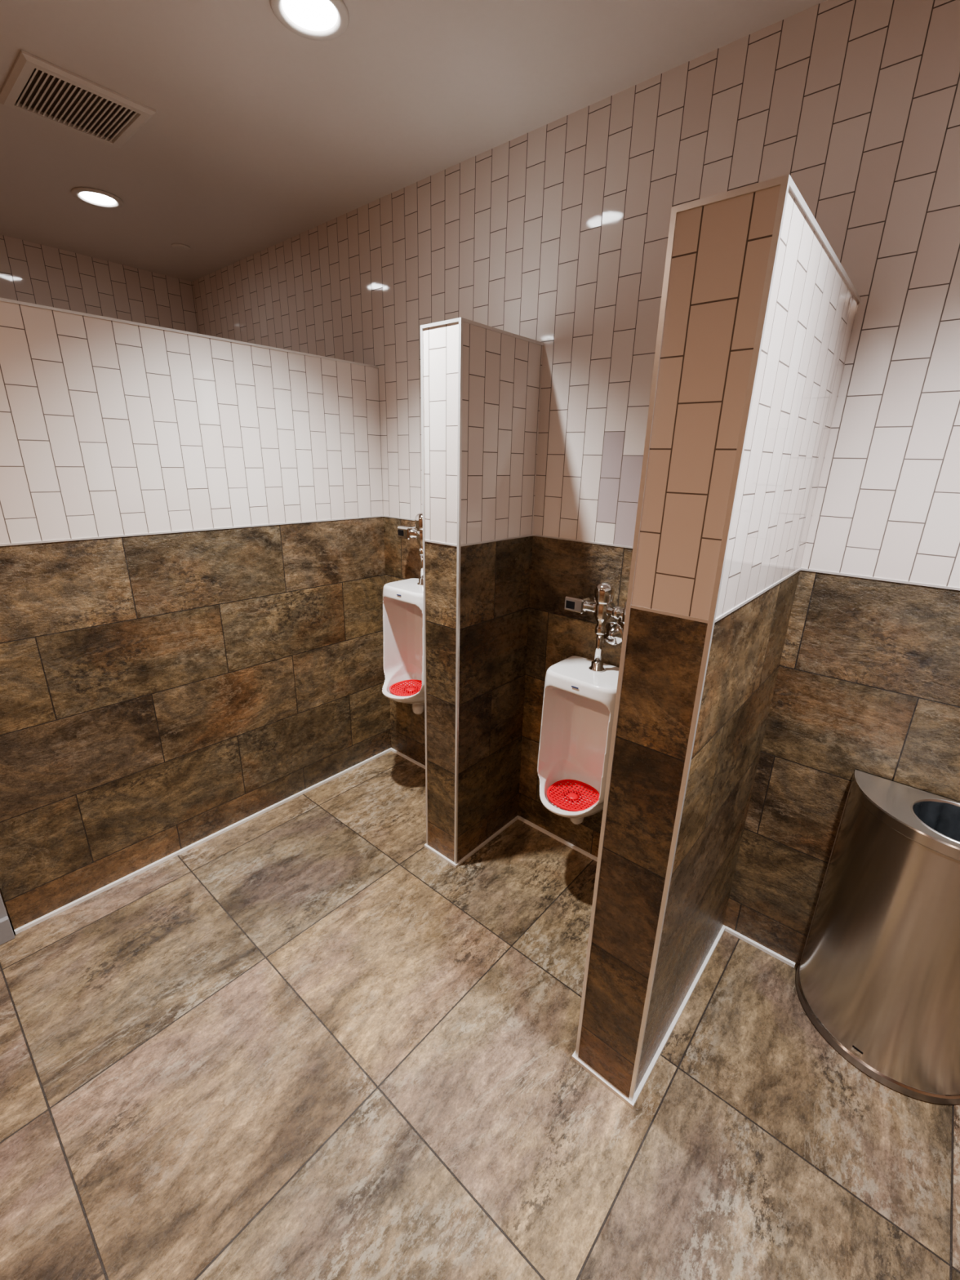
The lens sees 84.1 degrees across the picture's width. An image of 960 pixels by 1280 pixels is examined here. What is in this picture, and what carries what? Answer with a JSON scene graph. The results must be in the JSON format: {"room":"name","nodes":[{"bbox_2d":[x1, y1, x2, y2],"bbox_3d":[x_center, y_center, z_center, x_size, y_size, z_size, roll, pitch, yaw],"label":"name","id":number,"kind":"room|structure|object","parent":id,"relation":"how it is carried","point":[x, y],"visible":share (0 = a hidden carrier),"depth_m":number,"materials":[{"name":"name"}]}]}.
{"room":"public restroom","nodes":[
{"label":"public restroom","id":0,"kind":"room"},
{"bbox_2d":[0,234,198,333],"bbox_3d":[-3.220,-0.590,2.437,0.100,2.676,3.983,17,24,38],"label":"wall","id":1,"kind":"structure","parent":0,"point":[33,273],"depth_m":3.05,"materials":[{"name":"tile"}]},
{"bbox_2d":[0,297,391,945],"bbox_3d":[-1.355,-0.048,1.960,0.175,2.038,2.483,17,24,38],"label":"wall","id":2,"kind":"structure","parent":0,"point":[193,562],"depth_m":2.03,"materials":[{"name":"tile"}]},
{"bbox_2d":[13,747,392,934],"bbox_3d":[-1.085,0.840,2.514,0.013,0.014,1.732,17,24,38],"label":"baseboard","id":3,"kind":"structure","parent":2,"relation":"attached to","point":[17,931],"depth_m":2.28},
{"bbox_2d":[0,0,826,281],"bbox_3d":[-0.988,-1.232,0.216,5.915,0.060,4.183,17,24,38],"label":"ceiling","id":4,"kind":"structure","parent":0,"point":[261,135],"depth_m":1.62,"materials":[{"name":"paint"}]},
{"bbox_2d":[0,49,155,148],"bbox_3d":[-1.284,-1.699,1.697,0.340,0.014,0.340,17,24,38],"label":"ceiling air vent","id":5,"kind":"object","parent":4,"relation":"attached to","point":[37,87],"depth_m":1.67,"materials":[{"name":"beige metal"}]},
{"bbox_2d":[71,186,123,208],"bbox_3d":[-1.660,-1.918,2.313,0.188,0.009,0.188,17,24,38],"label":"recessed light","id":6,"kind":"object","parent":4,"relation":"in","point":[91,196],"visible":1,"depth_m":2.30,"materials":[{"name":"white ceramic"}]},
{"bbox_2d":[171,243,190,250],"bbox_3d":[-1.594,-2.095,2.839,0.090,0.007,0.090,17,24,38],"label":"sprinkler cover","id":7,"kind":"object","parent":4,"relation":"attached to","point":[177,246],"visible":1,"depth_m":2.83,"materials":[{"name":"white ceramic"}]},
{"bbox_2d":[269,0,349,40],"bbox_3d":[-0.420,-1.553,1.316,0.188,0.009,0.188,17,24,38],"label":"recessed light","id":8,"kind":"object","parent":4,"relation":"in","point":[312,20],"visible":1,"depth_m":1.33,"materials":[{"name":"white ceramic"}]},
{"bbox_2d":[0,751,959,1279],"bbox_3d":[-1.050,1.360,1.090,5.915,0.060,4.183,17,24,38],"label":"floor","id":9,"kind":"structure","parent":0,"point":[304,1041],"depth_m":1.44,"materials":[{"name":"tile"}]},
{"bbox_2d":[795,768,959,1104],"bbox_3d":[1.202,0.837,1.462,0.488,0.794,0.248,17,24,38],"label":"trash can","id":10,"kind":"object","parent":9,"relation":"on","point":[877,973],"visible":1,"depth_m":1.43,"materials":[{"name":"metal"}]},
{"bbox_2d":[420,317,543,867],"bbox_3d":[-0.006,-0.076,2.139,0.192,2.038,0.448,17,24,38],"label":"wall","id":11,"kind":"structure","parent":0,"point":[481,384],"depth_m":1.98,"materials":[{"name":"tile"}]},
{"bbox_2d":[191,0,959,967],"bbox_3d":[0.313,-0.401,2.126,5.915,2.676,0.102,17,24,38],"label":"wall","id":12,"kind":"structure","parent":0,"point":[555,234],"depth_m":1.61,"materials":[{"name":"tile"}]},
{"bbox_2d":[382,577,424,714],"bbox_3d":[-0.325,0.066,2.557,0.324,0.652,0.324,17,24,38],"label":"urinal","id":13,"kind":"object","parent":12,"relation":"attached to","point":[403,659],"visible":0.52,"depth_m":2.62,"materials":[{"name":"white ceramic"}]},
{"bbox_2d":[389,679,422,696],"bbox_3d":[-0.338,0.240,2.605,0.199,0.014,0.201,17,24,38],"label":"screen","id":14,"kind":"object","parent":13,"relation":"in","point":[399,691],"depth_m":2.62,"materials":[{"name":"red plastic"}]},
{"bbox_2d":[397,512,422,586],"bbox_3d":[-0.249,-0.424,2.476,0.287,0.331,0.121,17,24,38],"label":"valve","id":15,"kind":"object","parent":12,"relation":"attached to","point":[407,532],"visible":0.3,"depth_m":2.46,"materials":[{"name":"silver metal"}]},
{"bbox_2d":[537,655,618,824],"bbox_3d":[0.379,0.437,2.039,0.324,0.652,0.324,17,24,38],"label":"urinal","id":16,"kind":"object","parent":12,"relation":"attached to","point":[578,708],"visible":0.7,"depth_m":2.10,"materials":[{"name":"white ceramic"}]},
{"bbox_2d":[546,779,599,811],"bbox_3d":[0.365,0.611,2.086,0.199,0.014,0.201,17,24,38],"label":"screen","id":17,"kind":"object","parent":16,"relation":"in","point":[572,797],"depth_m":2.09,"materials":[{"name":"red plastic"}]},
{"bbox_2d":[391,748,795,968],"bbox_3d":[0.947,1.080,1.945,3.868,0.012,0.012,17,24,38],"label":"baseboard","id":18,"kind":"structure","parent":12,"relation":"attached to","point":[727,929],"depth_m":2.32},
{"bbox_2d":[564,582,626,672],"bbox_3d":[0.455,-0.053,1.957,0.287,0.331,0.121,17,24,38],"label":"valve","id":19,"kind":"object","parent":12,"relation":"attached to","point":[611,633],"visible":0.85,"depth_m":1.94,"materials":[{"name":"silver metal"}]},
{"bbox_2d":[571,173,860,1108],"bbox_3d":[0.612,0.177,1.433,0.189,2.038,0.776,17,24,38],"label":"wall","id":20,"kind":"structure","parent":0,"point":[757,311],"depth_m":1.11,"materials":[{"name":"tile"}]}
]}

